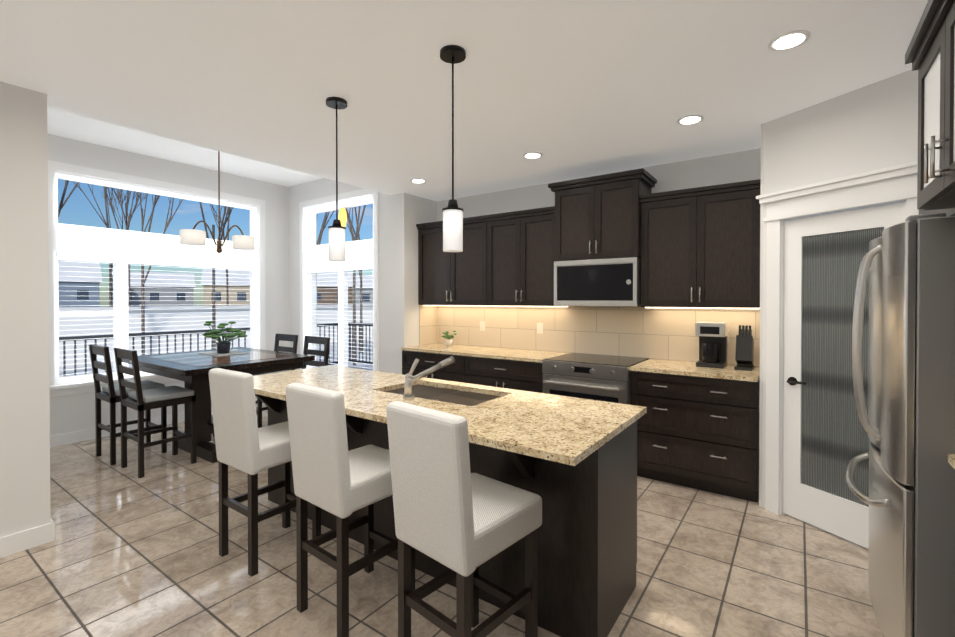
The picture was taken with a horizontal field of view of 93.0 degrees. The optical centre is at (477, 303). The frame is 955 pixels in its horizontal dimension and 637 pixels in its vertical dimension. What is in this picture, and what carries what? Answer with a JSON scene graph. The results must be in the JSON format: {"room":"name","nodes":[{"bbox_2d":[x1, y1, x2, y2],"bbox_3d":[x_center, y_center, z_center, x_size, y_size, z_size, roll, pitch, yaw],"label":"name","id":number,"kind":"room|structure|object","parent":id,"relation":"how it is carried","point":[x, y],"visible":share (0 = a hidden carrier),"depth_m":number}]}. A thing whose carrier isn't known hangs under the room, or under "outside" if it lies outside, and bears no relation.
{"room":"dining room and kitchen","nodes":[
{"label":"dining room and kitchen","id":0,"kind":"room"},
{"bbox_2d":[0,81,50,537],"bbox_3d":[-3.795,-0.273,1.170,0.150,3.450,3.950,0,1,35],"label":"wall","id":1,"kind":"structure","parent":0,"point":[24,400],"depth_m":2.64},
{"bbox_2d":[0,520,54,557],"bbox_3d":[-3.694,1.397,1.182,0.016,0.110,3.866,0,1,35],"label":"baseboard","id":2,"kind":"structure","parent":1,"relation":"attached to","point":[26,539],"depth_m":2.66},
{"bbox_2d":[48,134,288,435],"bbox_3d":[-3.849,-0.305,5.195,0.200,3.450,3.950,0,1,35],"label":"wall","id":3,"kind":"structure","parent":0,"point":[72,413],"depth_m":5.41},
{"bbox_2d":[48,160,265,396],"bbox_3d":[-3.641,-0.249,5.385,0.200,2.335,2.310,0,1,35],"label":"window","id":4,"kind":"structure","parent":3,"relation":"in","point":[75,239],"depth_m":4.99},
{"bbox_2d":[57,305,109,380],"bbox_3d":[-4.096,0.396,4.716,0.038,0.749,0.423,0,1,35],"label":"window blinds","id":5,"kind":"object","parent":4,"relation":"attached to","point":[85,305],"depth_m":4.60},
{"bbox_2d":[56,253,256,296],"bbox_3d":[-3.627,-0.297,5.371,0.038,0.430,2.045,0,1,35],"label":"window blinds","id":6,"kind":"object","parent":4,"relation":"attached to","point":[79,257],"depth_m":5.22},
{"bbox_2d":[50,399,264,447],"bbox_3d":[-3.775,1.365,5.125,0.016,0.110,3.600,0,1,35],"label":"baseboard","id":7,"kind":"structure","parent":3,"relation":"attached to","point":[83,435],"depth_m":4.72},
{"bbox_2d":[289,178,415,373],"bbox_3d":[-1.736,-0.312,5.993,2.320,3.450,0.200,0,1,35],"label":"wall","id":8,"kind":"structure","parent":0,"point":[397,272],"depth_m":5.39},
{"bbox_2d":[299,188,378,370],"bbox_3d":[-1.813,-0.004,5.999,1.600,2.835,0.164,0,1,35],"label":"window","id":9,"kind":"structure","parent":8,"relation":"in","point":[359,255],"depth_m":6.01},
{"bbox_2d":[0,405,883,636],"bbox_3d":[-1.686,1.503,1.986,7.700,0.126,8.100,0,1,35],"label":"floor","id":10,"kind":"structure","parent":0,"point":[127,552],"depth_m":2.43},
{"bbox_2d":[89,344,166,465],"bbox_3d":[-3.288,0.903,4.268,0.420,1.049,0.477,0,1,35],"label":"chair","id":11,"kind":"object","parent":10,"relation":"on","point":[110,393],"visible":0.71,"depth_m":4.17},
{"bbox_2d":[114,347,195,477],"bbox_3d":[-2.827,0.905,3.984,0.420,1.049,0.477,0,1,35],"label":"chair","id":12,"kind":"object","parent":10,"relation":"on","point":[139,400],"visible":1,"depth_m":3.91},
{"bbox_2d":[121,347,314,462],"bbox_3d":[-2.567,0.974,4.497,1.450,0.902,1.180,0,1,35],"label":"dining table","id":13,"kind":"object","parent":10,"relation":"on","point":[190,369],"visible":0.56,"depth_m":4.27},
{"bbox_2d":[197,321,248,356],"bbox_3d":[-2.650,0.348,4.737,0.535,0.345,0.424,0,1,35],"label":"potted plant","id":14,"kind":"object","parent":13,"relation":"on","point":[223,347],"visible":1,"depth_m":4.67},
{"bbox_2d":[208,368,320,576],"bbox_3d":[-1.222,0.903,2.651,0.390,1.074,0.500,0,1,35],"label":"seat","id":15,"kind":"object","parent":10,"relation":"on","point":[244,443],"visible":0.79,"depth_m":2.47},
{"bbox_2d":[253,333,297,427],"bbox_3d":[-2.419,0.894,5.266,0.420,1.049,0.477,0,1,35],"label":"chair","id":16,"kind":"object","parent":10,"relation":"on","point":[277,347],"visible":0.25,"depth_m":5.32},
{"bbox_2d":[302,336,329,368],"bbox_3d":[-1.930,0.897,4.919,0.420,1.049,0.477,0,1,35],"label":"chair","id":17,"kind":"object","parent":10,"relation":"on","point":[325,341],"visible":0.19,"depth_m":5.06},
{"bbox_2d":[285,383,414,636],"bbox_3d":[-0.590,0.907,2.178,0.413,1.074,0.517,0,1,35],"label":"seat","id":18,"kind":"object","parent":10,"relation":"on","point":[332,474],"visible":0.81,"depth_m":2.01},
{"bbox_2d":[401,348,468,382],"bbox_3d":[-0.297,0.977,5.182,0.967,0.885,0.627,0,1,35],"label":"base cabinet","id":19,"kind":"object","parent":10,"relation":"on","point":[458,371],"depth_m":4.89},
{"bbox_2d":[255,393,636,636],"bbox_3d":[-0.411,0.998,2.735,2.485,0.884,0.765,0,1,35],"label":"kitchen island","id":20,"kind":"object","parent":10,"relation":"on","point":[587,534],"depth_m":2.02},
{"bbox_2d":[253,365,646,468],"bbox_3d":[-0.445,0.540,2.685,2.564,0.030,0.910,0,1,35],"label":"island countertop","id":21,"kind":"structure","parent":20,"relation":"on","point":[543,426],"depth_m":2.24},
{"bbox_2d":[403,356,454,398],"bbox_3d":[-0.275,0.415,2.592,0.327,0.220,0.064,0,1,-35],"label":"faucet","id":22,"kind":"object","parent":21,"relation":"on","point":[408,386],"visible":1,"depth_m":2.52},
{"bbox_2d":[381,381,504,404],"bbox_3d":[-0.218,0.661,2.709,0.810,0.238,0.470,0,1,35],"label":"sink","id":23,"kind":"object","parent":21,"relation":"in","point":[420,388],"depth_m":2.79},
{"bbox_2d":[386,401,541,636],"bbox_3d":[-0.043,0.910,1.777,0.390,1.074,0.500,0,1,42],"label":"seat","id":24,"kind":"object","parent":10,"relation":"on","point":[457,517],"visible":1,"depth_m":1.63},
{"bbox_2d":[469,356,543,392],"bbox_3d":[0.394,0.981,4.691,0.977,0.885,0.627,0,1,35],"label":"base cabinet","id":25,"kind":"object","parent":10,"relation":"on","point":[495,371],"depth_m":4.39},
{"bbox_2d":[409,344,572,359],"bbox_3d":[0.048,0.521,4.927,1.820,0.030,0.637,0,1,35],"label":"countertop","id":26,"kind":"structure","parent":25,"relation":"on","point":[465,349],"depth_m":4.79},
{"bbox_2d":[441,331,456,345],"bbox_3d":[-0.351,0.412,5.364,0.178,0.181,0.188,0,1,35],"label":"potted plant","id":27,"kind":"object","parent":26,"relation":"on","point":[448,342],"visible":1,"depth_m":5.35},
{"bbox_2d":[542,353,648,404],"bbox_3d":[1.073,0.957,4.134,0.769,0.902,0.716,0,1,35],"label":"range","id":28,"kind":"object","parent":10,"relation":"on","point":[599,377],"visible":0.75,"depth_m":3.90},
{"bbox_2d":[629,368,759,502],"bbox_3d":[1.787,0.989,3.702,0.890,0.885,0.627,0,1,35],"label":"base cabinet","id":29,"kind":"object","parent":10,"relation":"on","point":[696,432],"depth_m":3.42},
{"bbox_2d":[629,360,759,379],"bbox_3d":[1.784,0.531,3.694,0.890,0.030,0.637,0,1,35],"label":"countertop","id":30,"kind":"structure","parent":29,"relation":"on","point":[689,366],"depth_m":3.58},
{"bbox_2d":[695,321,727,368],"bbox_3d":[1.931,0.336,3.735,0.210,0.360,0.223,0,1,35],"label":"coffee maker","id":31,"kind":"object","parent":30,"relation":"on","point":[712,344],"visible":1,"depth_m":3.67},
{"bbox_2d":[734,325,753,370],"bbox_3d":[2.121,0.346,3.598,0.120,0.342,0.223,0,1,35],"label":"knife block","id":32,"kind":"object","parent":30,"relation":"on","point":[744,354],"visible":1,"depth_m":3.55},
{"bbox_2d":[846,213,954,636],"bbox_3d":[2.095,0.558,1.874,0.884,1.778,0.890,0,1,35],"label":"refrigerator","id":33,"kind":"object","parent":10,"relation":"on","point":[908,420],"visible":1,"depth_m":1.68},
{"bbox_2d":[0,0,927,200],"bbox_3d":[-1.686,-1.629,1.960,7.700,0.750,8.100,0,1,35],"label":"ceiling","id":34,"kind":"structure","parent":0,"point":[571,89],"depth_m":2.52},
{"bbox_2d":[180,151,254,252],"bbox_3d":[-2.557,-1.085,4.485,0.210,1.177,0.690,0,1,35],"label":"chandelier","id":35,"kind":"object","parent":34,"relation":"hanging from","point":[192,237],"visible":0.94,"depth_m":4.48},
{"bbox_2d":[326,97,346,261],"bbox_3d":[-0.878,-0.763,2.829,0.130,0.994,0.130,0,1,35],"label":"pendant light","id":36,"kind":"object","parent":34,"relation":"hanging from","point":[336,241],"visible":1,"depth_m":2.80},
{"bbox_2d":[410,179,425,182],"bbox_3d":[-0.617,-1.272,4.712,0.169,0.007,0.169,0,0,-4],"label":"recessed light","id":37,"kind":"object","parent":34,"relation":"in","point":[412,180],"depth_m":4.70},
{"bbox_2d":[440,45,465,251],"bbox_3d":[-0.123,-0.759,2.268,0.130,0.994,0.130,0,1,35],"label":"pendant light","id":38,"kind":"object","parent":34,"relation":"hanging from","point":[452,211],"visible":1,"depth_m":2.24},
{"bbox_2d":[523,152,542,158],"bbox_3d":[0.471,-1.265,3.878,0.169,0.007,0.169,0,1,26],"label":"recessed light","id":39,"kind":"object","parent":34,"relation":"in","point":[530,155],"depth_m":3.86},
{"bbox_2d":[677,115,703,124],"bbox_3d":[1.461,-1.259,3.113,0.169,0.007,0.169,0,1,29],"label":"recessed light","id":40,"kind":"object","parent":34,"relation":"in","point":[690,119],"depth_m":3.10},
{"bbox_2d":[768,30,810,50],"bbox_3d":[1.486,-1.252,2.164,0.169,0.007,0.169,0,0,-4],"label":"recessed light","id":41,"kind":"object","parent":34,"relation":"in","point":[789,40],"depth_m":2.15},
{"bbox_2d":[416,148,760,345],"bbox_3d":[0.781,-0.301,4.684,3.700,3.450,0.580,0,1,35],"label":"wall","id":42,"kind":"structure","parent":0,"point":[740,166],"depth_m":4.20},
{"bbox_2d":[417,216,492,307],"bbox_3d":[-0.180,-0.446,5.259,1.056,0.931,0.347,0,1,35],"label":"upper cabinet","id":43,"kind":"object","parent":42,"relation":"attached to","point":[487,294],"depth_m":5.10},
{"bbox_2d":[493,208,572,307],"bbox_3d":[0.510,-0.442,4.769,0.882,0.931,0.347,0,1,35],"label":"upper cabinet","id":44,"kind":"object","parent":42,"relation":"attached to","point":[523,266],"depth_m":4.59},
{"bbox_2d":[553,172,652,263],"bbox_3d":[1.172,-0.753,4.260,0.784,0.699,0.407,0,1,35],"label":"upper cabinet","id":45,"kind":"object","parent":42,"relation":"attached to","point":[593,219],"depth_m":4.07},
{"bbox_2d":[554,257,640,305],"bbox_3d":[1.159,-0.188,4.247,0.777,0.420,0.416,0,1,35],"label":"microwave","id":46,"kind":"object","parent":45,"relation":"attached to","point":[607,282],"visible":0.92,"depth_m":4.05},
{"bbox_2d":[637,180,760,311],"bbox_3d":[1.870,-0.434,3.803,0.886,0.931,0.347,0,1,35],"label":"upper cabinet","id":47,"kind":"object","parent":42,"relation":"attached to","point":[701,248],"depth_m":3.64},
{"bbox_2d":[759,69,917,507],"bbox_3d":[2.596,-0.287,2.913,1.310,3.450,1.365,0,1,35],"label":"wall","id":48,"kind":"structure","parent":0,"point":[871,127],"depth_m":2.78},
{"bbox_2d":[756,161,918,548],"bbox_3d":[2.217,0.347,2.775,0.190,2.185,0.944,0,1,-23],"label":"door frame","id":49,"kind":"structure","parent":48,"relation":"attached to","point":[817,439],"depth_m":2.87},
{"bbox_2d":[941,212,954,216],"bbox_3d":[2.223,-0.603,1.768,0.586,0.500,0.900,0,1,35],"label":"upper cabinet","id":50,"kind":"object","parent":48,"relation":"attached to","point":[947,213],"depth_m":1.83},
{"bbox_2d":[913,0,954,214],"bbox_3d":[1.680,-0.605,1.128,0.732,0.545,0.762,0,1,35],"label":"upper cabinet","id":51,"kind":"object","parent":0,"relation":"attached to","point":[930,54],"depth_m":1.42},
{"bbox_2d":[948,454,954,468],"bbox_3d":[1.715,0.553,1.113,0.646,0.030,0.762,0,1,35],"label":"countertop","id":52,"kind":"structure","parent":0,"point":[951,457],"depth_m":1.57},
{"label":"outside","id":53,"kind":"structure","parent":0,"visible":0},
{"bbox_2d":[59,322,372,376],"bbox_3d":[-2.505,1.127,6.183,6.300,1.270,7.000,0,1,35],"label":"railing","id":54,"kind":"object","parent":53,"point":[110,336],"visible":0.15,"depth_m":7.96},
{"bbox_2d":[59,338,372,376],"bbox_3d":[-19.997,2.448,75.418,200.000,0.200,220.000,0,1,35],"label":"ground","id":55,"kind":"structure","parent":53,"point":[81,371],"depth_m":22.10},
{"bbox_2d":[58,180,371,365],"bbox_3d":[-8.535,-6.464,26.946,48.495,18.413,38.006,0,1,35],"label":"trees","id":56,"kind":"object","parent":55,"relation":"on","point":[222,222],"depth_m":22.76},
{"bbox_2d":[58,260,372,306],"bbox_3d":[-26.864,-1.799,61.099,79.519,8.528,123.965,0,1,35],"label":"houses","id":57,"kind":"structure","parent":55,"relation":"on","point":[72,293],"depth_m":68.21},
{"bbox_2d":[59,304,372,365],"bbox_3d":[-3.478,1.557,11.724,35.300,2.620,35.300,0,1,35],"label":"fence","id":58,"kind":"object","parent":55,"relation":"on","point":[191,317],"visible":0.11,"depth_m":23.59}
]}

